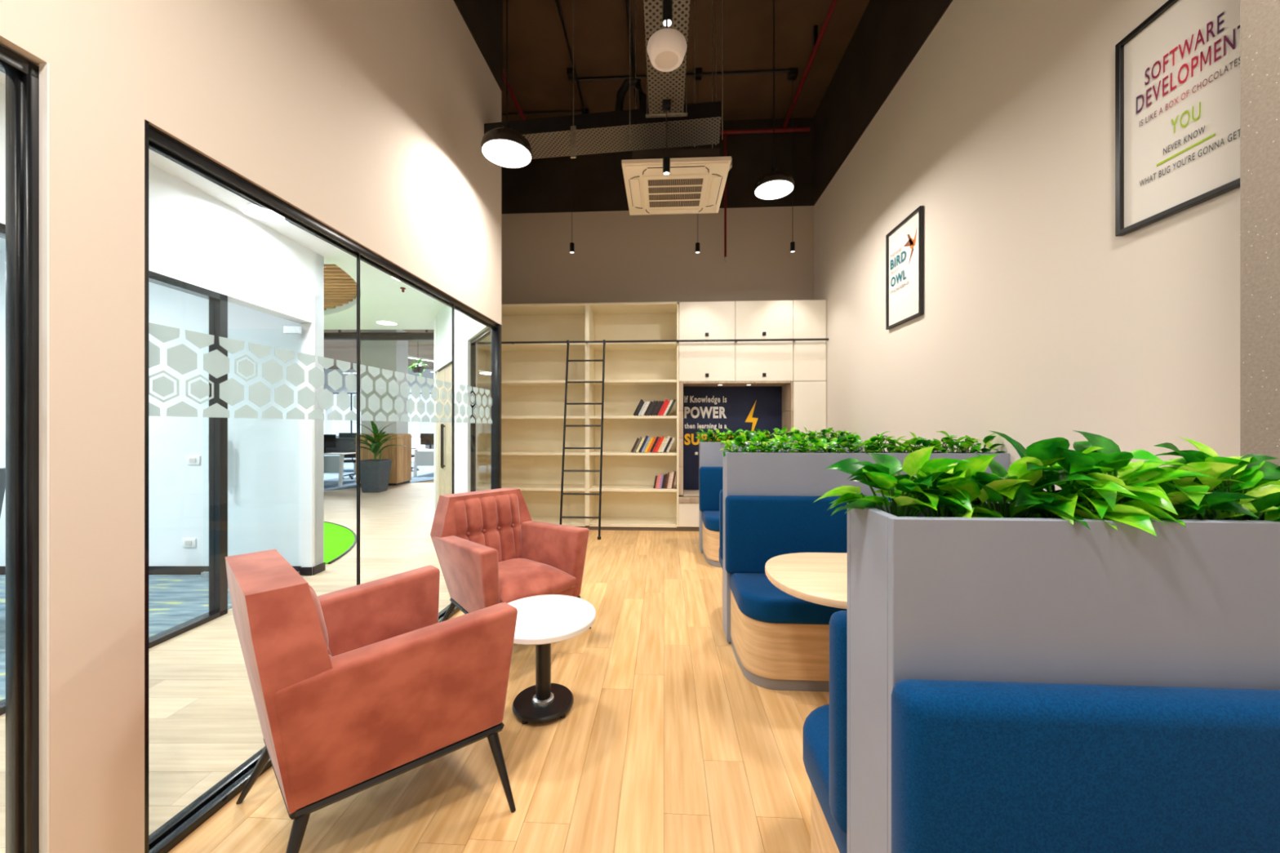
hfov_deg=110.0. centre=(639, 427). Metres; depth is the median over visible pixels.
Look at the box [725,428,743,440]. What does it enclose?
pothos plant
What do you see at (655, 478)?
book
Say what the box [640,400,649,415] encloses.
book
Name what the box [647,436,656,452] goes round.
book
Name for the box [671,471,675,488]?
book
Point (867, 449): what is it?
pothos plant
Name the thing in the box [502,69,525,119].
pipe
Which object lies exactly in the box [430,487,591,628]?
armchair
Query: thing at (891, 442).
pothos plant
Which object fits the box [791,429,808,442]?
pothos plant
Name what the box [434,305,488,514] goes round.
wall
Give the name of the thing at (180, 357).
window
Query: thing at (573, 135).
cable tray
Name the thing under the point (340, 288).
slatted ceiling recess
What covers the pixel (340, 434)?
monitor
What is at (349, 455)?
office chair
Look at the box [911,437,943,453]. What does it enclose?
pothos plant
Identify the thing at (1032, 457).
pothos plant
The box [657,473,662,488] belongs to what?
book
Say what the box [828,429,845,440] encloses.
pothos plant
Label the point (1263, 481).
pothos plant
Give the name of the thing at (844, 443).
pothos plant
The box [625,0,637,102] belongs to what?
conduit
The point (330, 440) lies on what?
monitor
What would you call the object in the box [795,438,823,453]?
pothos plant
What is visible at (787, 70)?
conduit
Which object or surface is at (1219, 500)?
pothos plant
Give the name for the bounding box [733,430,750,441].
pothos plant
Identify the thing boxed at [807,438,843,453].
pothos plant
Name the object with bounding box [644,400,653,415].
book
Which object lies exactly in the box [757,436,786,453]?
pothos plant
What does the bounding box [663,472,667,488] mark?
book
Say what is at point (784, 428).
pothos plant
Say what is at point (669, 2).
pendant spotlight
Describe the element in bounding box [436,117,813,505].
wall
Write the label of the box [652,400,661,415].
book
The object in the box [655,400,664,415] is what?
book
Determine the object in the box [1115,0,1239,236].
framed poster
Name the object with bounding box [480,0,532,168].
pendant lamp
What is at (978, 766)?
bench
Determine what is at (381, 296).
ceiling
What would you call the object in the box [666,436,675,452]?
book
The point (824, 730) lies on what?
bench
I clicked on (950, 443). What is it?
pothos plant
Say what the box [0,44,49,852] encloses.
window
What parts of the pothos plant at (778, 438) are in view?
stem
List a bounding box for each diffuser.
[249,204,287,222]
[482,139,531,168]
[755,180,793,199]
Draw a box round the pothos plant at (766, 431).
[761,429,781,442]
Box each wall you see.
[0,0,502,852]
[0,82,324,575]
[324,368,434,461]
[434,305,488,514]
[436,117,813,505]
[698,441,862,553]
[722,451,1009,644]
[813,0,1239,491]
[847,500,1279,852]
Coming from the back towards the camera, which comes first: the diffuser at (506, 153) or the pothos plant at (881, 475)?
the diffuser at (506, 153)
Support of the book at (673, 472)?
on the bookcase
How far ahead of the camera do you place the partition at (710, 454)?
4.80 m
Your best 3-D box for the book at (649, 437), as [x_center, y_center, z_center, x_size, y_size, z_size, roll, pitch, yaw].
[0.087,0.221,5.990,0.128,0.215,0.160,0,0,3]
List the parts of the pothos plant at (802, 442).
stem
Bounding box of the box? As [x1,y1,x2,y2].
[355,433,411,485]
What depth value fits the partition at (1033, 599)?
0.75 m
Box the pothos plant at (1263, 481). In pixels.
[1208,466,1279,520]
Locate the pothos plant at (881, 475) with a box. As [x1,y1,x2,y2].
[813,445,970,516]
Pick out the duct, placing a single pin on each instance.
(340, 335)
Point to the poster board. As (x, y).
(750, 408)
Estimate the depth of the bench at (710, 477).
4.71 m
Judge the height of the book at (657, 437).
0.215 m
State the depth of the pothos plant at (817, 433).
4.84 m
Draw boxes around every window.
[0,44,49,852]
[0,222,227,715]
[144,120,501,852]
[333,392,356,432]
[470,328,490,491]
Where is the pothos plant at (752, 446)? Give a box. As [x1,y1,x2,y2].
[745,431,774,452]
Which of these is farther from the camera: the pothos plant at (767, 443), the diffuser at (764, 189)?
the diffuser at (764, 189)
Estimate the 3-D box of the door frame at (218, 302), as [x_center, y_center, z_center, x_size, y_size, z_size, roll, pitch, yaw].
[-3.040,0.195,0.580,0.083,2.310,5.360,0,0,0]
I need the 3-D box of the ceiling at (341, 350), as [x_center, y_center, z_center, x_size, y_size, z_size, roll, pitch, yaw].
[-9.475,-2.400,12.700,13.250,0.100,10.800,0,0,0]
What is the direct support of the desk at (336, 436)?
on the floor
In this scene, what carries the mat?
on the floor
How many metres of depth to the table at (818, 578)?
1.81 m
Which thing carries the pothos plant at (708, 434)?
on the partition at (710, 454)
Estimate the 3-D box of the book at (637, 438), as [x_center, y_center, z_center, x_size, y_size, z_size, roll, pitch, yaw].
[-0.060,0.230,5.998,0.116,0.197,0.160,0,0,3]
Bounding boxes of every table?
[507,594,595,724]
[764,552,847,608]
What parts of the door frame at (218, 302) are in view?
head frame, post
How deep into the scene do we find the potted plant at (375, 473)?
9.34 m
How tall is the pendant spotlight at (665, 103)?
0.528 m
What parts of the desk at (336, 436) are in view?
modesty panel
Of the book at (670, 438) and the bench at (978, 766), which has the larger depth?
the book at (670, 438)
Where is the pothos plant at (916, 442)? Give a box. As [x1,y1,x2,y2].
[899,431,928,453]
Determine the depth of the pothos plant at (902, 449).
2.79 m
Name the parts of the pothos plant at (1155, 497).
stem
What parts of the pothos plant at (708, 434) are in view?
stem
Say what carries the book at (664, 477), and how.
on the bookcase
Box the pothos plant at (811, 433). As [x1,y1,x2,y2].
[799,426,818,441]
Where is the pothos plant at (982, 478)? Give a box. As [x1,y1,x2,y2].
[923,452,1099,529]
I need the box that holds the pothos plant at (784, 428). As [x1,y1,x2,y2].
[773,426,790,442]
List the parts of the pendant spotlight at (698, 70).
cord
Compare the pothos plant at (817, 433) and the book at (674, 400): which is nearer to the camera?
the pothos plant at (817, 433)
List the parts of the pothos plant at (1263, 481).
stem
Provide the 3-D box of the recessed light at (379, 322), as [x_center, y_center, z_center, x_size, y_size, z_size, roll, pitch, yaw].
[-3.900,-1.613,6.900,0.310,0.013,0.310,0,0,3]
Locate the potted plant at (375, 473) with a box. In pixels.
[346,421,410,492]
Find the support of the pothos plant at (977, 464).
on the partition at (1033, 599)
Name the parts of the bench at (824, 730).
seat, backrest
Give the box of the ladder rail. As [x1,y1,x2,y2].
[476,338,828,344]
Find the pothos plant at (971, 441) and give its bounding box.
[946,435,984,453]
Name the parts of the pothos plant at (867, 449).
stem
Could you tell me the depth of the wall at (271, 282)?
4.13 m
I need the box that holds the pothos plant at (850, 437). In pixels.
[838,433,868,453]
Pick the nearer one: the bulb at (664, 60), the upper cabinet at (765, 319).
the bulb at (664, 60)
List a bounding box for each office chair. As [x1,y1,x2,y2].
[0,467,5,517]
[342,453,355,479]
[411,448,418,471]
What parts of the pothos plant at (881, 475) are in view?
stem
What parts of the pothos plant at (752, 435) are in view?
stem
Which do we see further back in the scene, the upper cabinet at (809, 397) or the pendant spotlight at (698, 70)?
the upper cabinet at (809, 397)
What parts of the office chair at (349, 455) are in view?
seat, backrest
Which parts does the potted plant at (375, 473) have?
pot, stem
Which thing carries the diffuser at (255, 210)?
attached to the recessed light at (251, 207)
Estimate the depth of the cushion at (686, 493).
5.93 m
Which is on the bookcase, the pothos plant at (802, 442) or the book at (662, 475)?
the book at (662, 475)
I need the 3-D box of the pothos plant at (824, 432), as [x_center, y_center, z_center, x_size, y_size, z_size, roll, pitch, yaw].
[2.015,0.137,4.796,0.242,0.277,0.186,0,0,3]
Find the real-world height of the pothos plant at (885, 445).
0.251 m
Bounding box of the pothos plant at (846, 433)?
[836,430,857,438]
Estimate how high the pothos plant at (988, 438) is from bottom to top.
0.240 m
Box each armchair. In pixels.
[225,549,517,852]
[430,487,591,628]
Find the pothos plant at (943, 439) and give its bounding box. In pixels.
[920,435,959,453]
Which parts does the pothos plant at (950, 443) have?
stem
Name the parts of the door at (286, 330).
handle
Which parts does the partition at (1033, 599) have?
panel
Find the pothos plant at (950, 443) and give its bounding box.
[936,431,970,453]
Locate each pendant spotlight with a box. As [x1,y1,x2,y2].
[567,67,577,253]
[662,0,672,27]
[662,99,670,175]
[693,67,702,253]
[787,67,798,253]
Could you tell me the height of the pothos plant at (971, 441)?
0.229 m
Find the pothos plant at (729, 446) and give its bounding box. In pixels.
[719,440,751,457]
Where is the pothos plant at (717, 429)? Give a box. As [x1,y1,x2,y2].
[705,428,726,442]
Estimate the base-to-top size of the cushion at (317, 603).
0.488 m
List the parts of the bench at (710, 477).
seat, backrest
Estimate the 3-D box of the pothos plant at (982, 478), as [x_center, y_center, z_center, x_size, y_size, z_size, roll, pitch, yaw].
[0.673,0.163,0.860,0.288,0.226,0.216,0,0,18]
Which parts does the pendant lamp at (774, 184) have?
lamp shade, rod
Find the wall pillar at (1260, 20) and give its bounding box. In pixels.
[1240,0,1279,466]
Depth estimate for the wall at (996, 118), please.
2.70 m
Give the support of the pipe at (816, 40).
hanging from the ceiling at (539, 60)
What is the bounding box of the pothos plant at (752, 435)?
[730,431,764,452]
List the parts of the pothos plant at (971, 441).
stem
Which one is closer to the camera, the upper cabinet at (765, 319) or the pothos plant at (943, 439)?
the pothos plant at (943, 439)
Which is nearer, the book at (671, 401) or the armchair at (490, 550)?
the armchair at (490, 550)
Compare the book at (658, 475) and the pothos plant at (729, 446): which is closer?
the pothos plant at (729, 446)
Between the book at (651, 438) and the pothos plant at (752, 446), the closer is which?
the pothos plant at (752, 446)
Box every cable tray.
[484,0,720,159]
[643,0,690,118]
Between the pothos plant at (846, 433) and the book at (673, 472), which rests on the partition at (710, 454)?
the pothos plant at (846, 433)
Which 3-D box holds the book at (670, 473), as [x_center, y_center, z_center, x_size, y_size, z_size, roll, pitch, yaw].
[0.392,0.699,5.974,0.061,0.206,0.160,0,0,3]
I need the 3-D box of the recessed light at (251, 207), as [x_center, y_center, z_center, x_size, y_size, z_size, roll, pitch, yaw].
[-2.760,-1.613,3.370,0.310,0.013,0.310,0,0,3]
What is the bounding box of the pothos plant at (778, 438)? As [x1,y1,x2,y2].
[768,435,807,453]
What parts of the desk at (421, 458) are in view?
modesty panel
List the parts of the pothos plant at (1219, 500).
stem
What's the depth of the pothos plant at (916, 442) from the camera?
2.80 m
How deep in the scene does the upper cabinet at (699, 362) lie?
5.81 m
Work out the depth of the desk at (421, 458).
12.33 m
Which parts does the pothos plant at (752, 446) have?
stem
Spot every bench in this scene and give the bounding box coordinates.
[699,466,722,567]
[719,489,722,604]
[724,495,891,692]
[802,610,847,852]
[891,679,1279,852]
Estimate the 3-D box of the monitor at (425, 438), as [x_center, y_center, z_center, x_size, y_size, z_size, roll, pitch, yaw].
[-5.900,0.380,12.605,0.540,0.440,0.150,0,0,0]
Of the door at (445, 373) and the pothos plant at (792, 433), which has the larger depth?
the door at (445, 373)
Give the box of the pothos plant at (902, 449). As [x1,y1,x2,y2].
[888,439,925,453]
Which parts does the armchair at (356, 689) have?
leg, backrest, leg, arm, frame, arm, leg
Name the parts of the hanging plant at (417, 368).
pot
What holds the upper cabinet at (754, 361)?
attached to the wall at (618, 256)
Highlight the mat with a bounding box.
[324,521,356,564]
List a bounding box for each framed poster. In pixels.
[885,205,924,329]
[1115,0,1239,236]
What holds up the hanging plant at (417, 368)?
hanging from the ceiling at (341, 350)
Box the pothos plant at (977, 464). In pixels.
[875,453,1030,519]
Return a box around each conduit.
[502,110,581,115]
[555,0,589,114]
[574,69,794,81]
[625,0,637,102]
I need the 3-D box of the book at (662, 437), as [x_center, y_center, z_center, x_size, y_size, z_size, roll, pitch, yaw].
[0.264,0.218,5.980,0.129,0.219,0.160,0,0,3]
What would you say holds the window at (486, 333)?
in the wall at (465, 328)
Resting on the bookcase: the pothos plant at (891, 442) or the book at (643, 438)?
the book at (643, 438)
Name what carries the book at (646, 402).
on the bookcase
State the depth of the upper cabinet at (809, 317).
5.74 m
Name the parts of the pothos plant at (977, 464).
stem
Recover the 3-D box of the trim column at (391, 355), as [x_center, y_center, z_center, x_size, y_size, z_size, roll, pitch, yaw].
[-6.135,-1.100,10.785,0.830,2.500,0.530,0,0,0]
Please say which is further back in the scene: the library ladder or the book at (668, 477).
the book at (668, 477)
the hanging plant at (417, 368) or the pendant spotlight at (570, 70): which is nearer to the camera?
the pendant spotlight at (570, 70)
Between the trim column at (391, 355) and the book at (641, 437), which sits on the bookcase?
the book at (641, 437)
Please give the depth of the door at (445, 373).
6.04 m
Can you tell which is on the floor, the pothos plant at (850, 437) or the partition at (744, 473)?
the partition at (744, 473)
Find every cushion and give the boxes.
[307,582,332,657]
[453,493,521,562]
[683,489,698,497]
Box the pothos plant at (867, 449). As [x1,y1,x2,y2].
[844,435,882,453]
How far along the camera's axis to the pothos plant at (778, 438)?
2.84 m
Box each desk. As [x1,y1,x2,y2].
[324,435,355,462]
[324,437,355,486]
[412,444,434,476]
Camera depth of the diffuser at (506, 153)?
3.19 m
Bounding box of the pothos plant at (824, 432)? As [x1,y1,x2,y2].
[820,427,839,442]
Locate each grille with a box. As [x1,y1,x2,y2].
[642,173,709,209]
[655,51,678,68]
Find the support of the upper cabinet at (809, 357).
attached to the wall at (996, 118)
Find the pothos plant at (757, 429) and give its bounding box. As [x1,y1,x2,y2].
[755,428,771,442]
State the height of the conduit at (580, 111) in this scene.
0.023 m
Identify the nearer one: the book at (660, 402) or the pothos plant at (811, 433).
the pothos plant at (811, 433)
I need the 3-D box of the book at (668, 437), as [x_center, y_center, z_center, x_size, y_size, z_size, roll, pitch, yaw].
[0.340,0.216,5.976,0.132,0.225,0.160,0,0,3]
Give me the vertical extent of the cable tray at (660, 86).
1.912 m
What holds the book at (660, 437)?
on the bookcase
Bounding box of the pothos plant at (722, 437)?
[714,430,733,443]
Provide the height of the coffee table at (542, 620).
0.455 m
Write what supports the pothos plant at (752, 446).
on the partition at (744, 473)
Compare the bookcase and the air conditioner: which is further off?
the bookcase
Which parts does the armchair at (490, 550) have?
leg, arm, backrest, frame, seat, arm, rail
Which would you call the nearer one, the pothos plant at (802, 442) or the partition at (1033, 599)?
the partition at (1033, 599)
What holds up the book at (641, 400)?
on the bookcase
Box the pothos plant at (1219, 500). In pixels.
[1084,462,1278,519]
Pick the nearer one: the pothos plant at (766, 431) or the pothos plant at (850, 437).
the pothos plant at (850, 437)
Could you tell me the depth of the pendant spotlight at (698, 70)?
5.38 m
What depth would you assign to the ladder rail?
5.77 m
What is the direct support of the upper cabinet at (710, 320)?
attached to the wall at (618, 256)
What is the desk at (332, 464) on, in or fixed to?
on the floor
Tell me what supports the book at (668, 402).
on the bookcase
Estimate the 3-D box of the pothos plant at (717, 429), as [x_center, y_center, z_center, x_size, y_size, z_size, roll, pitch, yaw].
[0.831,0.142,4.912,0.251,0.268,0.182,0,0,3]
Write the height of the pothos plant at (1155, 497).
0.271 m
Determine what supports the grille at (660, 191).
attached to the air conditioner
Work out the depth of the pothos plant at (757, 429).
4.85 m
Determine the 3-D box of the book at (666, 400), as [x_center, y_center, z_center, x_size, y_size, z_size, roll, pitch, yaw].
[0.306,-0.268,5.978,0.137,0.224,0.160,0,0,3]
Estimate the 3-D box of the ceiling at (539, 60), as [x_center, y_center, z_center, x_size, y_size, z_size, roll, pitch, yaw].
[-0.473,-4.350,2.098,5.630,0.100,8.740,0,0,3]
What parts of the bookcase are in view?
panel, shelf, shelf, shelf, shelf, shelf, panel, shelf, panel, shelf, shelf, shelf, shelf, shelf, shelf, panel, panel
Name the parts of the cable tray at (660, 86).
hanger rod, hanger rod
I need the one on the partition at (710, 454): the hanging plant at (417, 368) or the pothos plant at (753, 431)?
the pothos plant at (753, 431)
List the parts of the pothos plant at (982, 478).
stem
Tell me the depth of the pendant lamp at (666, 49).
2.29 m
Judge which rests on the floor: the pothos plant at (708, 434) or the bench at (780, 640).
the bench at (780, 640)
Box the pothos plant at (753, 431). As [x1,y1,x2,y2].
[745,430,759,441]
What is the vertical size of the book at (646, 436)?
0.226 m
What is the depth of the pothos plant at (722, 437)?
4.86 m
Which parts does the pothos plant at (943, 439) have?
stem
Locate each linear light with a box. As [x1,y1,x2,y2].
[342,371,356,373]
[408,355,434,361]
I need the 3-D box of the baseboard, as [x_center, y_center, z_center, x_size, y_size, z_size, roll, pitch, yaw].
[-4.992,1.312,4.167,4.015,0.075,0.165,0,0,0]
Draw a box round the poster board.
[683,386,782,489]
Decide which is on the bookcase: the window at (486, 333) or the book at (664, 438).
the book at (664, 438)
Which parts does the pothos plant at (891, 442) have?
stem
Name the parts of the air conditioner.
hanger rod, hanger rod, panel, hanger rod, hanger rod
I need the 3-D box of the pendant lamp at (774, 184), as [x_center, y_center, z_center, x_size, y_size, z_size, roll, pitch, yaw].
[1.220,-3.220,4.080,0.356,2.120,0.356,0,0,3]
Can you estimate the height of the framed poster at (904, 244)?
0.874 m
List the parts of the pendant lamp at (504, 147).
lamp shade, rod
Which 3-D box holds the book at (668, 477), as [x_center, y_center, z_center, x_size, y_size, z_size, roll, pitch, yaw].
[0.368,0.695,5.975,0.058,0.214,0.160,0,0,3]
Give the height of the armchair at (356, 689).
0.909 m
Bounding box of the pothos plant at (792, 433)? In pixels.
[782,426,796,442]
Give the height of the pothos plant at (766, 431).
0.262 m
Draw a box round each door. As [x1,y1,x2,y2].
[200,326,301,577]
[435,360,452,498]
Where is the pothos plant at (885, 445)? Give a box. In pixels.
[864,431,895,453]
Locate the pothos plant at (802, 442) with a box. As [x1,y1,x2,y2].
[788,433,817,453]
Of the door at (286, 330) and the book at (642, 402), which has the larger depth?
the book at (642, 402)
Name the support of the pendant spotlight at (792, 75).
hanging from the ceiling at (539, 60)
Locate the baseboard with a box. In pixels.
[0,562,325,575]
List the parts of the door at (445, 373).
handle, handle, frame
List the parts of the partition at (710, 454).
panel, panel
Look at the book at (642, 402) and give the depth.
5.91 m
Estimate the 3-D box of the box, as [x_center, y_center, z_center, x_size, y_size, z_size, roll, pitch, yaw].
[-6.150,0.750,10.785,0.960,1.200,0.670,0,0,0]
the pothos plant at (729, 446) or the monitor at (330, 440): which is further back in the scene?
the monitor at (330, 440)
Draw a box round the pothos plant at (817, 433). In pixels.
[807,430,824,439]
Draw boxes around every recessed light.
[245,202,290,223]
[375,320,398,325]
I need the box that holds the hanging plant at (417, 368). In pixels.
[408,358,429,374]
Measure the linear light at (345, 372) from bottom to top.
0.406 m
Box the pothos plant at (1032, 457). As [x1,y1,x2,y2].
[987,430,1166,536]
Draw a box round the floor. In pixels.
[0,461,829,852]
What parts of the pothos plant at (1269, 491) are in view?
stem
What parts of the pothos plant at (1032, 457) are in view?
stem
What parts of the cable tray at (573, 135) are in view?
hanger rod, rail, perforated plate, hanger rod, hanger rod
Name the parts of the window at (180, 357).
head frame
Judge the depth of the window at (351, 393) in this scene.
18.03 m
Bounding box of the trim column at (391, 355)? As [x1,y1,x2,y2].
[360,329,408,434]
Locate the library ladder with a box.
[559,339,605,539]
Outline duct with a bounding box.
[324,329,434,340]
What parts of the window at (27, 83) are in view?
head frame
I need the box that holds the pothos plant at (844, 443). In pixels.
[819,435,853,453]
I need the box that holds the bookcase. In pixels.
[476,302,698,531]
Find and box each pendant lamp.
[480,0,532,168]
[646,0,686,71]
[753,0,794,199]
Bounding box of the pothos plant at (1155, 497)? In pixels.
[1026,430,1216,527]
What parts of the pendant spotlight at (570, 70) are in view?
cord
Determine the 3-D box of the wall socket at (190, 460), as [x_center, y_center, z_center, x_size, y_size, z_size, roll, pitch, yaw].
[-4.110,0.300,4.122,0.120,0.080,0.016,0,0,0]
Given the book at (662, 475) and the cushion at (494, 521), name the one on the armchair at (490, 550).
the cushion at (494, 521)
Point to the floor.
(664, 744)
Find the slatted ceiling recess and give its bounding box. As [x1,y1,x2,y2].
[324,264,360,310]
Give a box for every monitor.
[324,434,336,453]
[338,432,356,437]
[420,433,434,448]
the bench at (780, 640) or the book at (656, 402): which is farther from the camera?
the book at (656, 402)
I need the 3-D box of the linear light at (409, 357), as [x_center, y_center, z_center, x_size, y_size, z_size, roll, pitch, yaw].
[-6.300,-2.141,12.700,0.060,0.406,1.200,0,0,30]
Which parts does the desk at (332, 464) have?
modesty panel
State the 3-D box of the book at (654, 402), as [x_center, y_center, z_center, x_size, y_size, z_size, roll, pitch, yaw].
[0.153,-0.259,5.986,0.125,0.205,0.160,0,0,3]
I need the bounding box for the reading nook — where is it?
[679,381,793,527]
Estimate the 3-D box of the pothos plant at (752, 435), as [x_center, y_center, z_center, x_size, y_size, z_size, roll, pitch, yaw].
[0.691,0.151,2.858,0.181,0.250,0.214,0,0,-39]
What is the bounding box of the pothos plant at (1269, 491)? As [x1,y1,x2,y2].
[1154,436,1279,520]
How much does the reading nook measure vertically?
1.886 m
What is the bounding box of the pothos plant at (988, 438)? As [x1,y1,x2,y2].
[960,433,1004,453]
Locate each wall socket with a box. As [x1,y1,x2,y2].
[182,538,195,546]
[186,456,200,464]
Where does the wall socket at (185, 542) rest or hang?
attached to the wall at (271, 282)
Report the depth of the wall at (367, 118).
1.36 m
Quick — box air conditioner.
[622,0,732,215]
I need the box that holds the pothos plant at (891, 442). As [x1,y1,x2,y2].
[873,433,906,453]
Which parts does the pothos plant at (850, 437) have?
stem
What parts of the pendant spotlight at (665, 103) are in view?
cord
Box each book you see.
[631,437,639,452]
[633,399,643,415]
[633,436,642,452]
[635,401,644,415]
[635,437,644,452]
[638,400,647,415]
[639,435,648,452]
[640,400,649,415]
[641,436,650,452]
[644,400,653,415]
[644,437,653,452]
[646,400,655,415]
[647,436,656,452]
[649,400,658,415]
[649,436,659,452]
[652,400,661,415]
[652,436,661,452]
[653,474,657,488]
[654,435,664,452]
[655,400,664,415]
[655,474,659,488]
[657,399,667,415]
[657,437,666,452]
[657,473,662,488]
[659,474,663,488]
[660,400,670,415]
[660,435,670,452]
[661,473,665,488]
[663,400,672,415]
[663,437,672,452]
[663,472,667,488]
[665,471,669,488]
[666,399,675,415]
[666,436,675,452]
[666,471,671,488]
[669,471,674,488]
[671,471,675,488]
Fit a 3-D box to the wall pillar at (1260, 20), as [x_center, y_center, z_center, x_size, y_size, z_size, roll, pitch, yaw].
[1.995,-1.475,1.147,0.298,5.650,0.465,0,0,3]
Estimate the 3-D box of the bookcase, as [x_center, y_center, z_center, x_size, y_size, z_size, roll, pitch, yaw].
[0.078,-0.145,6.091,4.644,2.990,0.481,0,0,3]
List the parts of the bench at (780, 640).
seat, backrest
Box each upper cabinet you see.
[679,301,734,339]
[679,341,734,382]
[734,300,792,339]
[734,341,792,382]
[788,381,826,441]
[792,299,826,338]
[792,340,826,381]
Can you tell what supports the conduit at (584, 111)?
attached to the ceiling at (539, 60)
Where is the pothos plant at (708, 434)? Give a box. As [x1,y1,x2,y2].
[696,429,717,442]
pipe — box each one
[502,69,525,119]
[720,0,837,262]
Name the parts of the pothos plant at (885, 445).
stem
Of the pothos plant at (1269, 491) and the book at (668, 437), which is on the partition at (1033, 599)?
the pothos plant at (1269, 491)
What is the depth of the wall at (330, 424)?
18.00 m
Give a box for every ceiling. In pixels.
[0,71,445,329]
[324,329,434,368]
[501,0,870,122]

